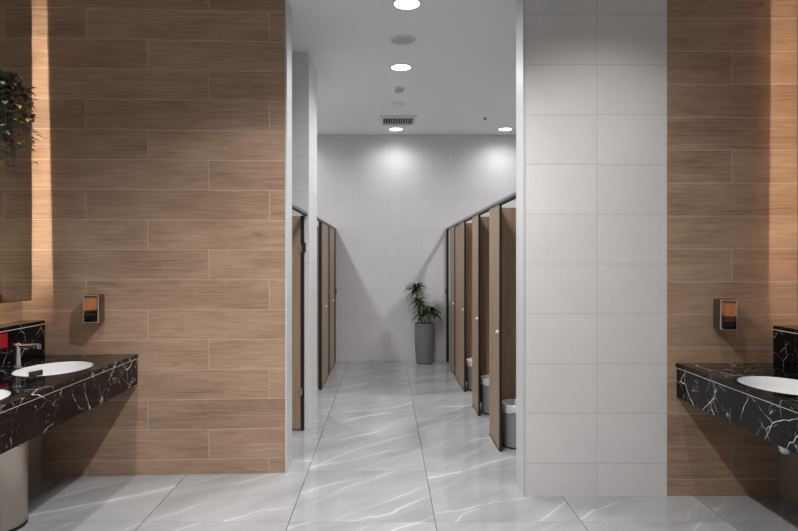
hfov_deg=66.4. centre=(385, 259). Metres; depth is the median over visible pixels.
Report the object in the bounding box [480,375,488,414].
waste bin
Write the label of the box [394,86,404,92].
smoke detector
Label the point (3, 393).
sink basin
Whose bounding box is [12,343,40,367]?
tap
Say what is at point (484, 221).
divider
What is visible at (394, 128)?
recessed light
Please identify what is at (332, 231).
door
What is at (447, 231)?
end post
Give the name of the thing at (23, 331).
backsplash ledge
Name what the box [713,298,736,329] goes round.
soap dispenser
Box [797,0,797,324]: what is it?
wall
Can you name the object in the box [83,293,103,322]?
soap dispenser
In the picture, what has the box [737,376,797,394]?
sink basin
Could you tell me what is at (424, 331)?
potted plant
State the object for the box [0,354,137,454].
countertop
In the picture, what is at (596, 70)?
wall
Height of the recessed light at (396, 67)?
0.008 m
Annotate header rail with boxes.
[292,203,307,215]
[317,217,335,229]
[446,191,515,229]
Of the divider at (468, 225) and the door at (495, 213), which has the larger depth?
the divider at (468, 225)
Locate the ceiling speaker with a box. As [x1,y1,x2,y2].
[390,35,415,44]
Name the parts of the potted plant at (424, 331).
stem, pot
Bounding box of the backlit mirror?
[0,0,31,302]
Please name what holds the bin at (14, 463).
on the floor
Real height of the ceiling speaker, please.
0.007 m
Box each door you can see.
[292,216,303,430]
[322,223,329,387]
[330,227,335,371]
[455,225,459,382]
[472,215,479,415]
[489,204,501,451]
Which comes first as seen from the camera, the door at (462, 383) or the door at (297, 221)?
the door at (297, 221)
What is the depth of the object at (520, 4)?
3.77 m
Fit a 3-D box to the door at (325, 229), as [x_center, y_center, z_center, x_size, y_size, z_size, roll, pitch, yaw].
[-0.710,0.512,7.253,0.037,1.848,0.935,0,0,0]
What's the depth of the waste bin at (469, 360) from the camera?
6.68 m
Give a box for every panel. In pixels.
[450,226,455,374]
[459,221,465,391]
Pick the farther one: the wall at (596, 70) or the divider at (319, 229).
the divider at (319, 229)
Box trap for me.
[777,445,792,454]
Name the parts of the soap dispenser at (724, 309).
push lever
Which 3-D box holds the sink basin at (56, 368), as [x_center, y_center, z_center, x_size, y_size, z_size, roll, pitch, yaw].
[-1.920,0.727,3.530,0.413,0.190,0.541,0,0,0]
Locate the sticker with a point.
(3, 337)
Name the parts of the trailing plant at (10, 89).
stem, stem, stem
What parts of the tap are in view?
spout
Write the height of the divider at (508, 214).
1.848 m
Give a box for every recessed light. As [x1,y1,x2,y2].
[388,127,403,130]
[390,63,411,70]
[392,0,421,9]
[497,127,512,130]
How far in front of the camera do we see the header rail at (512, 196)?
5.10 m
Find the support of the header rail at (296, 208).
attached to the wall at (304, 74)
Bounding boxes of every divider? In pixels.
[317,222,321,389]
[466,223,471,381]
[480,217,488,402]
[502,208,515,399]
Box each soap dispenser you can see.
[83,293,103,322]
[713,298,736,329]
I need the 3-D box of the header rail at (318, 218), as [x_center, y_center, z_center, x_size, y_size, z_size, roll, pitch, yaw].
[-0.722,-0.429,7.210,0.033,0.030,2.838,0,0,0]
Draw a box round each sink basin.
[0,390,10,399]
[11,361,93,375]
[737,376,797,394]
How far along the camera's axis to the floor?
3.74 m
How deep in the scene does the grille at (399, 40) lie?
4.90 m
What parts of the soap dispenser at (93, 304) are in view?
push lever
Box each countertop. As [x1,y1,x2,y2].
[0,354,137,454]
[676,363,797,454]
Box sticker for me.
[0,333,7,348]
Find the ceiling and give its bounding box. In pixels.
[288,0,515,134]
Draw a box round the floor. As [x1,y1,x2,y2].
[17,361,797,530]
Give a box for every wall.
[0,301,21,323]
[22,0,284,476]
[28,434,41,485]
[292,52,316,428]
[317,135,515,360]
[525,0,666,495]
[667,0,796,495]
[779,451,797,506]
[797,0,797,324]
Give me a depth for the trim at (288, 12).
4.17 m
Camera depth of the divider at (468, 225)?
6.87 m
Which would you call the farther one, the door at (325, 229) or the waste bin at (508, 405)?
the door at (325, 229)
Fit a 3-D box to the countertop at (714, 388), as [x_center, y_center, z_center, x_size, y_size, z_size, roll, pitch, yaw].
[2.054,0.732,2.127,0.592,0.208,3.153,0,0,0]
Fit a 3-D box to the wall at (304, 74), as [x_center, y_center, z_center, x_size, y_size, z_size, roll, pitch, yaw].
[-1.524,-0.164,5.487,1.739,3.200,0.607,0,0,0]
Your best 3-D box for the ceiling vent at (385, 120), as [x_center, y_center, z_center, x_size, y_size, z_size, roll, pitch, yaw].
[0.150,-1.751,7.690,0.450,0.026,0.450,0,0,0]
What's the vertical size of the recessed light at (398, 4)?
0.008 m
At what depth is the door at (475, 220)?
5.73 m
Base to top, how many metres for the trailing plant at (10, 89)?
1.294 m
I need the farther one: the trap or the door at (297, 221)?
the door at (297, 221)
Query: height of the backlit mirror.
1.962 m
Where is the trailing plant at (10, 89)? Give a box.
[0,69,50,176]
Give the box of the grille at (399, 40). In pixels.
[392,37,412,43]
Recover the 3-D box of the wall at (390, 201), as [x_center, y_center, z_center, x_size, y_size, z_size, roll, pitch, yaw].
[0.051,-0.164,8.690,4.890,3.200,0.120,0,0,0]
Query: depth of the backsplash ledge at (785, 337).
3.59 m
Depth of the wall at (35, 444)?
3.95 m
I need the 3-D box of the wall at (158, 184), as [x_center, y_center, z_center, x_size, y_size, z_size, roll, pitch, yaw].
[-1.532,-0.164,4.167,1.723,3.200,0.299,0,0,0]
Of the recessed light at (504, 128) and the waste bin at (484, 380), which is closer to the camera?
the waste bin at (484, 380)
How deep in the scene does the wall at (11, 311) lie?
3.89 m
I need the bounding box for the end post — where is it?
[445,230,448,361]
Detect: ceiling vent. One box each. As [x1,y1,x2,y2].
[380,115,416,125]
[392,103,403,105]
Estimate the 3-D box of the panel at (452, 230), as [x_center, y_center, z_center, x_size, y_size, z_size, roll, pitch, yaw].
[0.850,0.512,7.820,0.037,1.848,0.520,0,0,0]
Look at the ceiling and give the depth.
5.49 m
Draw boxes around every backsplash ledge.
[0,320,44,366]
[773,325,797,369]
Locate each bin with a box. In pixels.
[0,440,28,530]
[466,358,471,390]
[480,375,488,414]
[502,399,515,449]
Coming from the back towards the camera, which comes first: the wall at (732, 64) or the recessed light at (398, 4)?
the recessed light at (398, 4)
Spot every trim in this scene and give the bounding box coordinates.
[285,0,291,472]
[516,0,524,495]
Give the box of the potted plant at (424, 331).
[402,281,446,364]

